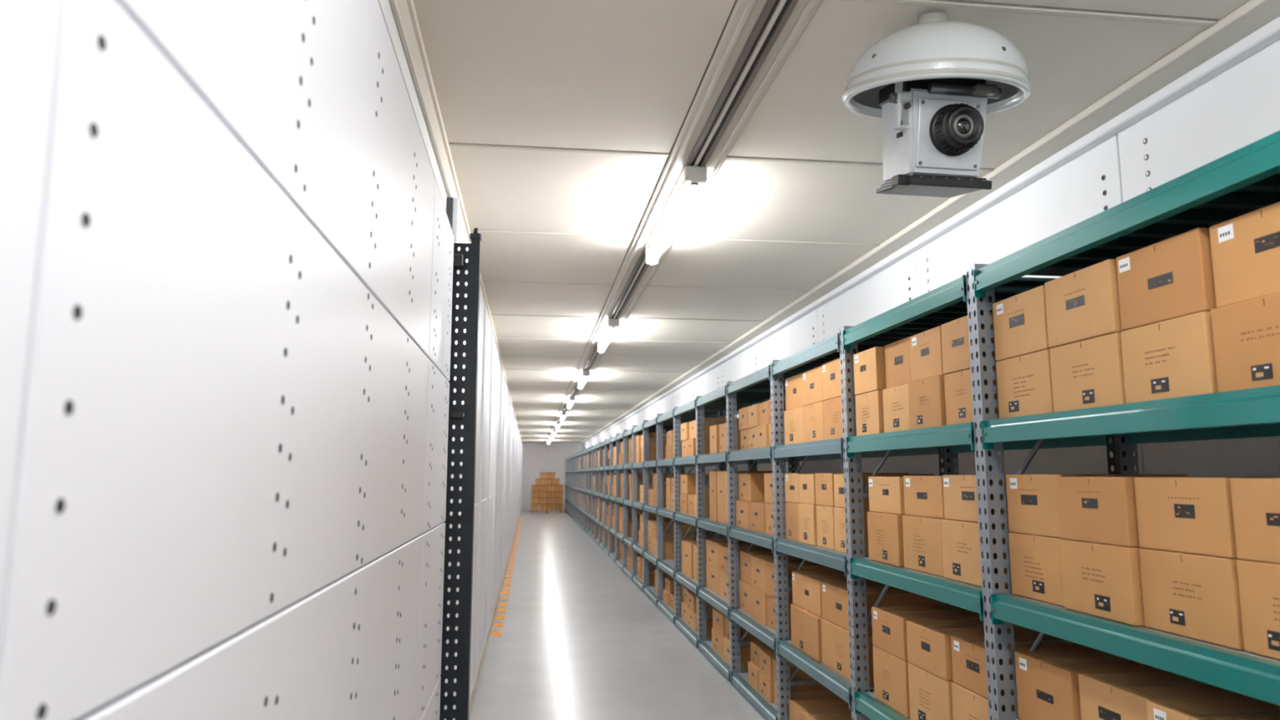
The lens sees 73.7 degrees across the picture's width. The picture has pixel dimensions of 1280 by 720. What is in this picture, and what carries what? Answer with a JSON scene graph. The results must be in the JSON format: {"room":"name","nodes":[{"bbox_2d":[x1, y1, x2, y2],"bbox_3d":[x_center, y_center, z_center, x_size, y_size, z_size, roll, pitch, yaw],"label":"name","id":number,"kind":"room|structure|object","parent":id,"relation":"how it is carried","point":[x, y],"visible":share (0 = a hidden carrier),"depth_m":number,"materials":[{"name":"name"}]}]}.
{"room":"warehouse storage aisle","nodes":[
{"label":"warehouse storage aisle","id":0,"kind":"room"},
{"bbox_2d":[378,0,447,210],"bbox_3d":[-2.685,2.361,17.138,0.100,3.112,45.000,1,-8,-7],"label":"wall","id":1,"kind":"structure","parent":0,"point":[385,6],"depth_m":2.94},
{"bbox_2d":[388,0,522,443],"bbox_3d":[-2.618,0.902,17.344,0.035,0.140,45.000,1,-8,-7],"label":"trim","id":2,"kind":"structure","parent":1,"relation":"attached to","point":[404,12],"depth_m":3.27,"materials":[{"name":"metal"}]},
{"bbox_2d":[521,442,583,511],"bbox_3d":[-4.062,5.384,39.491,3.060,3.112,0.100,1,-8,-7],"label":"wall","id":3,"kind":"structure","parent":0,"point":[537,457],"depth_m":39.48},
{"bbox_2d":[468,510,766,719],"bbox_3d":[-1.216,3.978,17.108,3.060,0.100,45.200,1,-8,-7],"label":"floor","id":4,"kind":"structure","parent":0,"point":[580,639],"depth_m":7.84,"materials":[{"name":"concrete"}]},
{"bbox_2d":[0,0,453,719],"bbox_3d":[-0.373,0.201,-0.263,0.060,2.692,8.230,1,-8,-7],"label":"wall panel","id":5,"kind":"object","parent":4,"relation":"on","point":[227,237],"visible":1,"depth_m":1.01,"materials":[{"name":"metal"}]},
{"bbox_2d":[440,227,481,719],"bbox_3d":[-0.839,0.742,3.876,0.170,2.768,0.150,1,-8,-7],"label":"steel post","id":6,"kind":"object","parent":4,"relation":"on","point":[465,415],"depth_m":3.89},
{"bbox_2d":[444,196,522,719],"bbox_3d":[-3.181,3.049,21.615,0.057,2.950,35.870,1,-8,-7],"label":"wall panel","id":7,"kind":"object","parent":4,"relation":"on","point":[499,445],"visible":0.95,"depth_m":7.82,"materials":[{"name":"grey"}]},
{"bbox_2d":[491,516,523,635],"bbox_3d":[-3.008,4.419,20.755,0.104,0.004,24.740,1,-8,-7],"label":"tape","id":8,"kind":"object","parent":4,"relation":"on","point":[497,617],"visible":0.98,"depth_m":11.68,"materials":[{"name":"orange"}]},
{"bbox_2d":[531,472,563,513],"bbox_3d":[-4.021,5.742,36.955,1.351,1.722,1.000,1,-8,-7],"label":"boxes","id":9,"kind":"object","parent":4,"relation":"on","point":[551,493],"visible":1,"depth_m":36.47,"materials":[{"name":"brown cardboard"}]},
{"bbox_2d":[581,449,595,530],"bbox_3d":[-1.391,3.856,25.383,0.604,2.380,1.309,1,-8,-7],"label":"shelving rack","id":10,"kind":"object","parent":4,"relation":"on","point":[584,451],"visible":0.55,"depth_m":25.88,"materials":[{"name":"grey"}]},
{"bbox_2d":[578,451,599,528],"bbox_3d":[-1.555,4.029,26.660,0.604,2.380,1.309,1,-8,-7],"label":"shelving rack","id":11,"kind":"object","parent":4,"relation":"on","point":[580,452],"visible":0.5,"depth_m":27.17,"materials":[{"name":"grey"}]},
{"bbox_2d":[584,448,604,533],"bbox_3d":[-1.227,3.683,24.105,0.604,2.380,1.309,1,-8,-7],"label":"shelving rack","id":12,"kind":"object","parent":4,"relation":"on","point":[586,450],"visible":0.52,"depth_m":24.60,"materials":[{"name":"grey"}]},
{"bbox_2d":[586,447,609,537],"bbox_3d":[-1.063,3.510,22.826,0.604,2.380,1.309,1,-8,-7],"label":"shelving rack","id":13,"kind":"object","parent":4,"relation":"on","point":[589,451],"visible":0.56,"depth_m":23.33,"materials":[{"name":"grey"}]},
{"bbox_2d":[591,445,615,541],"bbox_3d":[-0.898,3.337,21.549,0.604,2.380,1.309,1,-8,-7],"label":"shelving rack","id":14,"kind":"object","parent":4,"relation":"on","point":[593,448],"visible":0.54,"depth_m":22.04,"materials":[{"name":"grey"}]},
{"bbox_2d":[594,444,621,545],"bbox_3d":[-0.734,3.164,20.271,0.604,2.380,1.309,1,-8,-7],"label":"shelving rack","id":15,"kind":"object","parent":4,"relation":"on","point":[597,446],"visible":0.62,"depth_m":20.76,"materials":[{"name":"grey"}]},
{"bbox_2d":[598,441,623,550],"bbox_3d":[-0.570,2.992,18.993,0.604,2.380,1.309,1,-8,-7],"label":"shelving rack","id":16,"kind":"object","parent":4,"relation":"on","point":[601,523],"visible":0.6,"depth_m":19.49,"materials":[{"name":"grey"}]},
{"bbox_2d":[603,439,632,555],"bbox_3d":[-0.406,2.819,17.715,0.604,2.380,1.309,1,-8,-7],"label":"shelving rack","id":17,"kind":"object","parent":4,"relation":"on","point":[606,527],"visible":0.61,"depth_m":18.19,"materials":[{"name":"grey"}]},
{"bbox_2d":[606,448,614,551],"bbox_3d":[-0.411,2.887,17.664,0.469,2.029,1.191,1,-8,-7],"label":"boxes","id":18,"kind":"object","parent":17,"relation":"in","point":[607,476],"visible":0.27,"depth_m":17.90,"materials":[{"name":"cardboard"}]},
{"bbox_2d":[608,436,643,563],"bbox_3d":[-0.242,2.646,16.437,0.604,2.380,1.309,1,-8,-7],"label":"shelving rack","id":19,"kind":"object","parent":4,"relation":"on","point":[611,531],"visible":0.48,"depth_m":16.90,"materials":[{"name":"grey"}]},
{"bbox_2d":[612,446,629,558],"bbox_3d":[-0.247,2.696,16.388,0.471,2.066,1.190,1,-8,-7],"label":"boxes","id":20,"kind":"object","parent":19,"relation":"in","point":[615,447],"visible":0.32,"depth_m":16.58,"materials":[{"name":"cardboard"}]},
{"bbox_2d":[614,432,653,570],"bbox_3d":[-0.078,2.473,15.159,0.604,2.380,1.309,1,-8,-7],"label":"shelving rack","id":21,"kind":"object","parent":4,"relation":"on","point":[619,562],"visible":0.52,"depth_m":15.62,"materials":[{"name":"grey"}]},
{"bbox_2d":[618,440,651,561],"bbox_3d":[-0.085,2.500,15.112,0.470,2.113,1.190,1,-8,-7],"label":"boxes","id":22,"kind":"object","parent":21,"relation":"in","point":[621,455],"visible":0.3,"depth_m":15.13,"materials":[{"name":"cardboard"}]},
{"bbox_2d":[622,428,664,579],"bbox_3d":[0.086,2.301,13.881,0.604,2.380,1.309,1,-8,-7],"label":"shelving rack","id":23,"kind":"object","parent":4,"relation":"on","point":[627,540],"visible":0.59,"depth_m":14.34,"materials":[{"name":"grey"}]},
{"bbox_2d":[626,436,656,570],"bbox_3d":[0.081,2.322,13.836,0.468,2.124,1.191,1,-8,-7],"label":"boxes","id":24,"kind":"object","parent":23,"relation":"in","point":[630,440],"visible":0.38,"depth_m":13.82,"materials":[{"name":"cardboard"}]},
{"bbox_2d":[631,423,673,591],"bbox_3d":[0.250,2.128,12.603,0.604,2.380,1.309,1,-8,-7],"label":"shelving rack","id":25,"kind":"object","parent":4,"relation":"on","point":[636,548],"visible":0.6,"depth_m":13.06,"materials":[{"name":"grey"}]},
{"bbox_2d":[635,432,671,585],"bbox_3d":[0.245,2.155,12.557,0.474,2.112,1.190,1,-8,-7],"label":"boxes","id":26,"kind":"object","parent":25,"relation":"in","point":[639,438],"visible":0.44,"depth_m":12.46,"materials":[{"name":"cardboard"}]},
{"bbox_2d":[642,417,696,605],"bbox_3d":[0.414,1.955,11.325,0.604,2.380,1.309,1,-8,-7],"label":"shelving rack","id":27,"kind":"object","parent":4,"relation":"on","point":[648,591],"visible":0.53,"depth_m":11.76,"materials":[{"name":"grey"}]},
{"bbox_2d":[648,473,696,594],"bbox_3d":[0.409,2.269,11.240,0.466,1.532,1.190,1,-8,-7],"label":"boxes","id":28,"kind":"object","parent":27,"relation":"in","point":[668,540],"visible":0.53,"depth_m":10.74,"materials":[{"name":"cardboard"}]},
{"bbox_2d":[656,409,719,624],"bbox_3d":[0.578,1.782,10.047,0.604,2.380,1.309,1,-8,-7],"label":"shelving rack","id":29,"kind":"object","parent":4,"relation":"on","point":[666,566],"visible":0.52,"depth_m":10.47,"materials":[{"name":"grey"}]},
{"bbox_2d":[662,430,684,611],"bbox_3d":[0.580,1.844,9.946,0.469,2.029,1.090,1,-8,-7],"label":"boxes","id":30,"kind":"object","parent":29,"relation":"in","point":[668,593],"visible":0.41,"depth_m":10.02,"materials":[{"name":"cardboard"}]},
{"bbox_2d":[673,399,750,648],"bbox_3d":[0.742,1.617,8.768,0.604,2.364,1.309,1,-8,-7],"label":"shelving rack","id":31,"kind":"object","parent":4,"relation":"on","point":[680,579],"visible":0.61,"depth_m":9.19,"materials":[{"name":"grey"}]},
{"bbox_2d":[680,417,738,638],"bbox_3d":[0.737,1.661,8.720,0.470,2.062,1.191,1,-8,-7],"label":"boxes","id":32,"kind":"object","parent":31,"relation":"in","point":[688,433],"visible":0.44,"depth_m":8.69,"materials":[{"name":"cardboard"}]},
{"bbox_2d":[695,385,791,681],"bbox_3d":[0.906,1.444,7.490,0.604,2.364,1.309,1,-8,-7],"label":"shelving rack","id":33,"kind":"object","parent":4,"relation":"on","point":[751,397],"visible":0.42,"depth_m":7.89,"materials":[{"name":"grey"}]},
{"bbox_2d":[706,420,783,669],"bbox_3d":[0.900,1.543,7.434,0.469,1.951,1.190,1,-8,-7],"label":"boxes","id":34,"kind":"object","parent":33,"relation":"in","point":[717,550],"visible":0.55,"depth_m":7.31,"materials":[{"name":"cardboard"}]},
{"bbox_2d":[725,364,843,719],"bbox_3d":[1.070,1.272,6.212,0.604,2.364,1.309,1,-8,-7],"label":"shelving rack","id":35,"kind":"object","parent":4,"relation":"on","point":[758,380],"visible":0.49,"depth_m":6.56,"materials":[{"name":"grey"}]},
{"bbox_2d":[735,399,840,715],"bbox_3d":[1.064,1.333,6.161,0.469,2.027,1.190,1,-8,-7],"label":"boxes","id":36,"kind":"object","parent":35,"relation":"in","point":[754,509],"visible":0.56,"depth_m":6.04,"materials":[{"name":"cardboard"}]},
{"bbox_2d":[769,333,942,719],"bbox_3d":[1.234,1.099,4.934,0.604,2.364,1.309,1,-8,-7],"label":"shelving rack","id":37,"kind":"object","parent":4,"relation":"on","point":[827,350],"visible":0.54,"depth_m":5.28,"materials":[{"name":"grey"}]},
{"bbox_2d":[785,502,800,541],"bbox_3d":[1.169,1.010,5.354,0.441,0.231,0.286,1,-8,-7],"label":"box","id":38,"kind":"object","parent":37,"relation":"on","point":[791,508],"visible":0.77,"depth_m":5.33,"materials":[{"name":"brown"}]},
{"bbox_2d":[784,473,814,502],"bbox_3d":[1.168,0.805,5.382,0.442,0.181,0.284,1,-8,-7],"label":"box","id":39,"kind":"object","parent":38,"relation":"on","point":[792,483],"visible":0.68,"depth_m":5.34,"materials":[{"name":"brown"}]},
{"bbox_2d":[784,406,803,444],"bbox_3d":[1.171,0.418,5.341,0.441,0.221,0.373,1,-8,-8],"label":"box","id":40,"kind":"object","parent":37,"relation":"on","point":[793,418],"visible":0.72,"depth_m":5.30,"materials":[{"name":"brown"}]},
{"bbox_2d":[785,373,804,410],"bbox_3d":[1.182,0.205,5.371,0.442,0.207,0.370,1,-8,-7],"label":"box","id":41,"kind":"object","parent":40,"relation":"on","point":[793,384],"visible":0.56,"depth_m":5.34,"materials":[{"name":"brown"}]},
{"bbox_2d":[790,604,822,662],"bbox_3d":[1.178,1.597,5.032,0.441,0.241,0.527,1,-8,-7],"label":"box","id":42,"kind":"object","parent":37,"relation":"on","point":[806,626],"visible":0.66,"depth_m":4.95,"materials":[{"name":"brown"}]},
{"bbox_2d":[791,570,871,617],"bbox_3d":[1.194,1.379,5.063,0.442,0.197,0.524,1,-8,-7],"label":"box","id":43,"kind":"object","parent":42,"relation":"on","point":[806,585],"visible":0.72,"depth_m":5.02,"materials":[{"name":"brown"}]},
{"bbox_2d":[798,503,817,546],"bbox_3d":[1.196,0.970,5.058,0.441,0.231,0.283,1,-8,-7],"label":"box","id":44,"kind":"object","parent":37,"relation":"on","point":[806,512],"visible":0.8,"depth_m":5.00,"materials":[{"name":"brown"}]},
{"bbox_2d":[798,474,815,504],"bbox_3d":[1.202,0.768,5.086,0.441,0.174,0.280,1,-8,-7],"label":"box","id":45,"kind":"object","parent":44,"relation":"on","point":[806,482],"visible":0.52,"depth_m":5.04,"materials":[{"name":"brown"}]},
{"bbox_2d":[802,401,824,442],"bbox_3d":[1.217,0.367,4.964,0.441,0.221,0.371,1,-8,-7],"label":"box","id":46,"kind":"object","parent":37,"relation":"on","point":[812,414],"visible":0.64,"depth_m":4.92,"materials":[{"name":"brown"}]},
{"bbox_2d":[801,365,823,405],"bbox_3d":[1.218,0.156,4.992,0.442,0.203,0.368,1,-8,-7],"label":"box","id":47,"kind":"object","parent":46,"relation":"on","point":[812,379],"visible":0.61,"depth_m":4.95,"materials":[{"name":"brown"}]},
{"bbox_2d":[789,698,851,719],"bbox_3d":[1.184,2.145,5.050,0.441,0.121,0.589,1,-8,-7],"label":"box","id":48,"kind":"object","parent":37,"relation":"on","point":[825,708],"visible":0.73,"depth_m":5.14,"materials":[{"name":"brown"}]},
{"bbox_2d":[816,505,835,550],"bbox_3d":[1.243,0.930,4.764,0.441,0.231,0.283,1,-8,-7],"label":"box","id":49,"kind":"object","parent":37,"relation":"on","point":[824,514],"visible":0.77,"depth_m":4.72,"materials":[{"name":"brown"}]},
{"bbox_2d":[814,472,908,506],"bbox_3d":[1.242,0.726,4.792,0.441,0.180,0.280,1,-8,-7],"label":"box","id":50,"kind":"object","parent":49,"relation":"on","point":[824,488],"visible":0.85,"depth_m":4.74,"materials":[{"name":"brown"}]},
{"bbox_2d":[822,396,856,439],"bbox_3d":[1.260,0.316,4.586,0.441,0.221,0.375,1,-8,-7],"label":"box","id":51,"kind":"object","parent":37,"relation":"on","point":[833,420],"visible":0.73,"depth_m":4.59,"materials":[{"name":"brown"}]},
{"bbox_2d":[822,357,845,400],"bbox_3d":[1.260,0.104,4.615,0.442,0.205,0.372,1,-8,-7],"label":"box","id":52,"kind":"object","parent":51,"relation":"on","point":[831,371],"visible":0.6,"depth_m":4.62,"materials":[{"name":"brown"}]},
{"bbox_2d":[821,618,874,685],"bbox_3d":[1.256,1.526,4.502,0.441,0.241,0.522,1,-8,-8],"label":"box","id":53,"kind":"object","parent":37,"relation":"on","point":[834,638],"visible":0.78,"depth_m":4.46,"materials":[{"name":"brown"}]},
{"bbox_2d":[821,580,940,635],"bbox_3d":[1.264,1.306,4.533,0.442,0.200,0.519,1,-8,-8],"label":"box","id":54,"kind":"object","parent":53,"relation":"on","point":[833,593],"visible":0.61,"depth_m":4.42,"materials":[{"name":"brown"}]},
{"bbox_2d":[833,506,871,555],"bbox_3d":[1.278,0.890,4.469,0.441,0.231,0.287,1,-8,-7],"label":"box","id":55,"kind":"object","parent":37,"relation":"on","point":[838,512],"visible":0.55,"depth_m":4.45,"materials":[{"name":"brown"}]},
{"bbox_2d":[833,474,934,508],"bbox_3d":[1.282,0.689,4.496,0.441,0.174,0.284,1,-8,-7],"label":"box","id":56,"kind":"object","parent":55,"relation":"on","point":[838,479],"visible":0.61,"depth_m":4.46,"materials":[{"name":"brown"}]},
{"bbox_2d":[839,275,1112,719],"bbox_3d":[1.398,0.926,3.656,0.604,2.364,1.309,1,-8,-7],"label":"shelving rack","id":57,"kind":"object","parent":4,"relation":"on","point":[947,303],"visible":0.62,"depth_m":3.90,"materials":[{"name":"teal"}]},
{"bbox_2d":[855,390,884,435],"bbox_3d":[1.313,0.265,4.151,0.441,0.206,0.290,1,-8,-7],"label":"box","id":58,"kind":"object","parent":57,"relation":"on","point":[868,406],"visible":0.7,"depth_m":4.08,"materials":[{"name":"brown"}]},
{"bbox_2d":[853,346,885,395],"bbox_3d":[1.310,0.060,4.178,0.442,0.205,0.287,1,-8,-7],"label":"box","id":59,"kind":"object","parent":58,"relation":"on","point":[869,375],"visible":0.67,"depth_m":4.09,"materials":[{"name":"brown"}]},
{"bbox_2d":[866,511,905,567],"bbox_3d":[1.335,0.824,3.959,0.441,0.226,0.357,1,-8,-7],"label":"box","id":60,"kind":"object","parent":57,"relation":"on","point":[885,531],"visible":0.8,"depth_m":3.89,"materials":[{"name":"brown"}]},
{"bbox_2d":[868,476,904,514],"bbox_3d":[1.347,0.629,3.987,0.442,0.167,0.354,1,-8,-7],"label":"box","id":61,"kind":"object","parent":60,"relation":"on","point":[886,494],"visible":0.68,"depth_m":3.92,"materials":[{"name":"brown"}]},
{"bbox_2d":[872,645,910,718],"bbox_3d":[1.335,1.441,3.859,0.441,0.236,0.352,1,-8,-7],"label":"box","id":62,"kind":"object","parent":57,"relation":"on","point":[891,673],"visible":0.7,"depth_m":3.80,"materials":[{"name":"brown"}]},
{"bbox_2d":[871,604,979,660],"bbox_3d":[1.335,1.236,3.887,0.442,0.176,0.349,1,-8,-7],"label":"box","id":63,"kind":"object","parent":62,"relation":"on","point":[888,623],"visible":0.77,"depth_m":3.85,"materials":[{"name":"brown"}]},
{"bbox_2d":[882,383,910,432],"bbox_3d":[1.366,0.225,3.858,0.441,0.206,0.284,1,-8,-7],"label":"box","id":64,"kind":"object","parent":57,"relation":"on","point":[895,399],"visible":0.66,"depth_m":3.82,"materials":[{"name":"brown"}]},
{"bbox_2d":[884,336,911,389],"bbox_3d":[1.382,0.020,3.888,0.441,0.207,0.282,1,-8,-7],"label":"box","id":65,"kind":"object","parent":64,"relation":"on","point":[897,353],"visible":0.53,"depth_m":3.85,"materials":[{"name":"brown"}]},
{"bbox_2d":[902,515,943,577],"bbox_3d":[1.393,0.775,3.594,0.441,0.226,0.358,1,-8,-8],"label":"box","id":66,"kind":"object","parent":57,"relation":"on","point":[922,535],"visible":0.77,"depth_m":3.55,"materials":[{"name":"brown"}]},
{"bbox_2d":[902,475,944,519],"bbox_3d":[1.404,0.577,3.622,0.442,0.171,0.355,1,-8,-7],"label":"box","id":67,"kind":"object","parent":66,"relation":"on","point":[923,495],"visible":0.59,"depth_m":3.57,"materials":[{"name":"brown"}]},
{"bbox_2d":[907,375,946,429],"bbox_3d":[1.393,0.185,3.562,0.441,0.206,0.290,1,-8,-7],"label":"box","id":68,"kind":"object","parent":57,"relation":"on","point":[926,399],"visible":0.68,"depth_m":3.50,"materials":[{"name":"brown"}]},
{"bbox_2d":[909,325,944,382],"bbox_3d":[1.407,-0.018,3.591,0.442,0.202,0.287,1,-8,-7],"label":"box","id":69,"kind":"object","parent":68,"relation":"on","point":[926,347],"visible":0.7,"depth_m":3.55,"materials":[{"name":"brown"}]},
{"bbox_2d":[907,662,953,719],"bbox_3d":[1.388,1.393,3.499,0.441,0.236,0.352,1,-8,-8],"label":"box","id":70,"kind":"object","parent":57,"relation":"on","point":[930,695],"visible":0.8,"depth_m":3.47,"materials":[{"name":"brown"}]},
{"bbox_2d":[906,618,1039,680],"bbox_3d":[1.386,1.189,3.527,0.441,0.172,0.348,1,-8,-7],"label":"box","id":71,"kind":"object","parent":70,"relation":"on","point":[928,642],"visible":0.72,"depth_m":3.48,"materials":[{"name":"brown"}]},
{"bbox_2d":[943,366,998,425],"bbox_3d":[1.444,0.145,3.268,0.441,0.206,0.291,1,-8,-7],"label":"box","id":72,"kind":"object","parent":57,"relation":"on","point":[957,385],"visible":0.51,"depth_m":3.27,"materials":[{"name":"brown"}]},
{"bbox_2d":[941,311,999,374],"bbox_3d":[1.441,-0.058,3.295,0.441,0.201,0.288,1,-8,-7],"label":"box","id":73,"kind":"object","parent":72,"relation":"on","point":[954,334],"visible":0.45,"depth_m":3.29,"materials":[{"name":"brown"}]},
{"bbox_2d":[941,519,1011,589],"bbox_3d":[1.434,0.725,3.226,0.441,0.226,0.360,1,-8,-7],"label":"box","id":74,"kind":"object","parent":57,"relation":"on","point":[960,539],"visible":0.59,"depth_m":3.21,"materials":[{"name":"brown"}]},
{"bbox_2d":[942,474,1008,524],"bbox_3d":[1.448,0.525,3.255,0.442,0.175,0.357,1,-8,-7],"label":"box","id":75,"kind":"object","parent":74,"relation":"on","point":[960,492],"visible":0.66,"depth_m":3.25,"materials":[{"name":"brown"}]},
{"bbox_2d":[951,682,1015,719],"bbox_3d":[1.442,1.344,3.140,0.441,0.236,0.351,1,-8,-7],"label":"box","id":76,"kind":"object","parent":57,"relation":"on","point":[967,704],"visible":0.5,"depth_m":3.17,"materials":[{"name":"brown"}]},
{"bbox_2d":[951,633,1096,705],"bbox_3d":[1.447,1.139,3.168,0.442,0.174,0.348,1,-8,-7],"label":"box","id":77,"kind":"object","parent":76,"relation":"on","point":[968,651],"visible":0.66,"depth_m":3.17,"materials":[{"name":"brown"}]},
{"bbox_2d":[964,130,1279,719],"bbox_3d":[1.572,0.743,2.304,0.604,2.364,1.459,1,-8,-7],"label":"shelving rack","id":78,"kind":"object","parent":4,"relation":"on","point":[1244,180],"visible":0.62,"depth_m":2.45,"materials":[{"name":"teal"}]},
{"bbox_2d":[995,349,1053,418],"bbox_3d":[1.488,0.091,2.864,0.441,0.206,0.308,1,-8,-7],"label":"box","id":79,"kind":"object","parent":78,"relation":"on","point":[1024,385],"visible":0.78,"depth_m":2.82,"materials":[{"name":"brown"}]},
{"bbox_2d":[992,284,1051,360],"bbox_3d":[1.486,-0.115,2.892,0.442,0.207,0.304,1,-8,-7],"label":"box","id":80,"kind":"object","parent":79,"relation":"on","point":[1020,320],"visible":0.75,"depth_m":2.85,"materials":[{"name":"brown"}]},
{"bbox_2d":[1008,532,1065,606],"bbox_3d":[1.498,0.676,2.787,0.441,0.206,0.308,1,-8,-7],"label":"box","id":81,"kind":"object","parent":78,"relation":"on","point":[1036,564],"visible":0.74,"depth_m":2.75,"materials":[{"name":"brown"}]},
{"bbox_2d":[1005,474,1187,537],"bbox_3d":[1.499,0.475,2.814,0.442,0.196,0.305,1,-8,-7],"label":"box","id":82,"kind":"object","parent":81,"relation":"on","point":[1033,500],"visible":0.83,"depth_m":2.76,"materials":[{"name":"brown"}]},
{"bbox_2d":[1049,332,1125,412],"bbox_3d":[1.526,0.048,2.549,0.441,0.206,0.312,1,-8,-7],"label":"box","id":83,"kind":"object","parent":78,"relation":"on","point":[1086,373],"visible":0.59,"depth_m":2.50,"materials":[{"name":"brown"}]},
{"bbox_2d":[1044,258,1123,347],"bbox_3d":[1.522,-0.159,2.577,0.441,0.209,0.309,1,-8,-7],"label":"box","id":84,"kind":"object","parent":83,"relation":"on","point":[1082,304],"visible":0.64,"depth_m":2.52,"materials":[{"name":"brown"}]},
{"bbox_2d":[1060,539,1144,626],"bbox_3d":[1.519,0.633,2.470,0.441,0.206,0.309,1,-8,-7],"label":"box","id":85,"kind":"object","parent":78,"relation":"on","point":[1103,580],"visible":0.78,"depth_m":2.40,"materials":[{"name":"brown"}]},
{"bbox_2d":[1057,476,1267,546],"bbox_3d":[1.522,0.436,2.496,0.441,0.188,0.306,1,-8,-7],"label":"box","id":86,"kind":"object","parent":85,"relation":"on","point":[1094,509],"visible":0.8,"depth_m":2.43,"materials":[{"name":"brown"}]},
{"bbox_2d":[1120,311,1217,403],"bbox_3d":[1.569,0.006,2.235,0.441,0.206,0.303,1,-8,-7],"label":"box","id":87,"kind":"object","parent":78,"relation":"on","point":[1175,357],"visible":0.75,"depth_m":2.18,"materials":[{"name":"brown"}]},
{"bbox_2d":[1115,227,1216,330],"bbox_3d":[1.571,-0.201,2.263,0.442,0.208,0.300,1,-8,-8],"label":"box","id":88,"kind":"object","parent":87,"relation":"on","point":[1172,277],"visible":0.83,"depth_m":2.20,"materials":[{"name":"brown"}]},
{"bbox_2d":[1138,547,1244,649],"bbox_3d":[1.577,0.591,2.157,0.441,0.206,0.309,1,-8,-7],"label":"box","id":89,"kind":"object","parent":78,"relation":"on","point":[1185,594],"visible":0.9,"depth_m":2.10,"materials":[{"name":"brown"}]},
{"bbox_2d":[1133,477,1279,558],"bbox_3d":[1.577,0.395,2.184,0.441,0.187,0.306,1,-8,-8],"label":"box","id":90,"kind":"object","parent":89,"relation":"on","point":[1189,515],"visible":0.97,"depth_m":2.13,"materials":[{"name":"brown"}]},
{"bbox_2d":[1210,293,1279,392],"bbox_3d":[1.609,-0.037,1.921,0.441,0.206,0.304,1,-8,-8],"label":"box","id":91,"kind":"object","parent":78,"relation":"on","point":[1246,334],"visible":0.93,"depth_m":1.94,"materials":[{"name":"brown"}]},
{"bbox_2d":[1208,201,1279,307],"bbox_3d":[1.624,-0.240,1.950,0.442,0.203,0.301,1,-8,-8],"label":"box","id":92,"kind":"object","parent":91,"relation":"on","point":[1246,248],"visible":0.98,"depth_m":1.97,"materials":[{"name":"brown"}]},
{"bbox_2d":[1235,560,1279,659],"bbox_3d":[1.618,0.548,1.843,0.441,0.206,0.305,1,-8,-7],"label":"box","id":93,"kind":"object","parent":78,"relation":"on","point":[1259,582],"visible":0.96,"depth_m":1.91,"materials":[{"name":"brown"}]},
{"bbox_2d":[1230,478,1279,564],"bbox_3d":[1.619,0.353,1.869,0.441,0.186,0.302,1,-8,-7],"label":"box","id":94,"kind":"object","parent":93,"relation":"on","point":[1255,502],"visible":1,"depth_m":1.92,"materials":[{"name":"brown"}]},
{"bbox_3d":[1.485,1.290,2.702,0.441,0.226,0.304,1,-8,-7],"label":"box","id":95,"kind":"object","parent":78,"relation":"on","visible":0},
{"bbox_2d":[1014,649,1164,719],"bbox_3d":[1.494,1.070,2.733,0.442,0.216,0.301,1,-8,-8],"label":"box","id":96,"kind":"object","parent":95,"relation":"on","point":[1047,685],"visible":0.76,"depth_m":2.70,"materials":[{"name":"brown"}]},
{"bbox_3d":[1.531,1.247,2.388,0.441,0.226,0.307,1,-8,-7],"label":"box","id":97,"kind":"object","parent":78,"relation":"on","visible":0},
{"bbox_2d":[1078,671,1247,719],"bbox_3d":[1.547,1.028,2.420,0.441,0.215,0.304,1,-8,-7],"label":"box","id":98,"kind":"object","parent":97,"relation":"on","point":[1124,695],"visible":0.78,"depth_m":2.42,"materials":[{"name":"brown"}]},
{"bbox_3d":[1.559,1.205,2.072,0.441,0.226,0.305,1,-8,-7],"label":"box","id":99,"kind":"object","parent":78,"relation":"on","visible":0},
{"bbox_2d":[1146,696,1279,719],"bbox_3d":[1.562,0.983,2.102,0.442,0.219,0.302,1,-8,-8],"label":"box","id":100,"kind":"object","parent":99,"relation":"on","point":[1246,708],"visible":1,"depth_m":2.16,"materials":[{"name":"brown"}]},
{"bbox_2d":[413,0,1248,443],"bbox_3d":[-1.216,0.799,17.537,3.060,0.124,45.200,1,-8,-7],"label":"ceiling","id":101,"kind":"structure","parent":0,"point":[563,120],"depth_m":3.98,"materials":[{"name":"beige"}]},
{"bbox_2d":[597,318,619,352],"bbox_3d":[-0.340,-0.233,8.807,0.110,0.113,1.540,1,-8,-7],"label":"light","id":102,"kind":"object","parent":101,"relation":"attached to","point":[612,324],"visible":1,"depth_m":8.43,"materials":[{"name":"white plastic"}]},
{"bbox_2d":[645,165,706,265],"bbox_3d":[0.171,-0.771,4.826,0.110,0.113,1.540,1,-8,-7],"label":"light","id":103,"kind":"object","parent":101,"relation":"attached to","point":[693,179],"visible":1,"depth_m":4.47,"materials":[{"name":"white plastic"}]},
{"bbox_2d":[544,0,822,443],"bbox_3d":[-1.455,0.862,17.498,0.260,0.044,45.000,1,-8,-7],"label":"track","id":104,"kind":"object","parent":101,"relation":"attached to","point":[757,37],"depth_m":3.56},
{"bbox_2d":[841,12,1032,197],"bbox_3d":[0.958,-0.833,2.786,0.584,0.588,0.584,1,3,-9],"label":"security camera","id":105,"kind":"object","parent":101,"relation":"hanging from","point":[933,83],"depth_m":2.66,"materials":[{"name":"plastic"}]},
{"bbox_2d":[583,39,1279,605],"bbox_3d":[0.249,2.412,17.508,0.104,3.112,45.000,1,-8,-7],"label":"wall","id":106,"kind":"structure","parent":0,"point":[1239,107],"depth_m":3.85,"materials":[{"name":"grey"}]},
{"bbox_2d":[579,0,1279,444],"bbox_3d":[0.113,0.910,17.693,0.180,0.087,45.000,1,-8,-7],"label":"trim","id":107,"kind":"structure","parent":106,"relation":"attached to","point":[1254,25],"depth_m":3.81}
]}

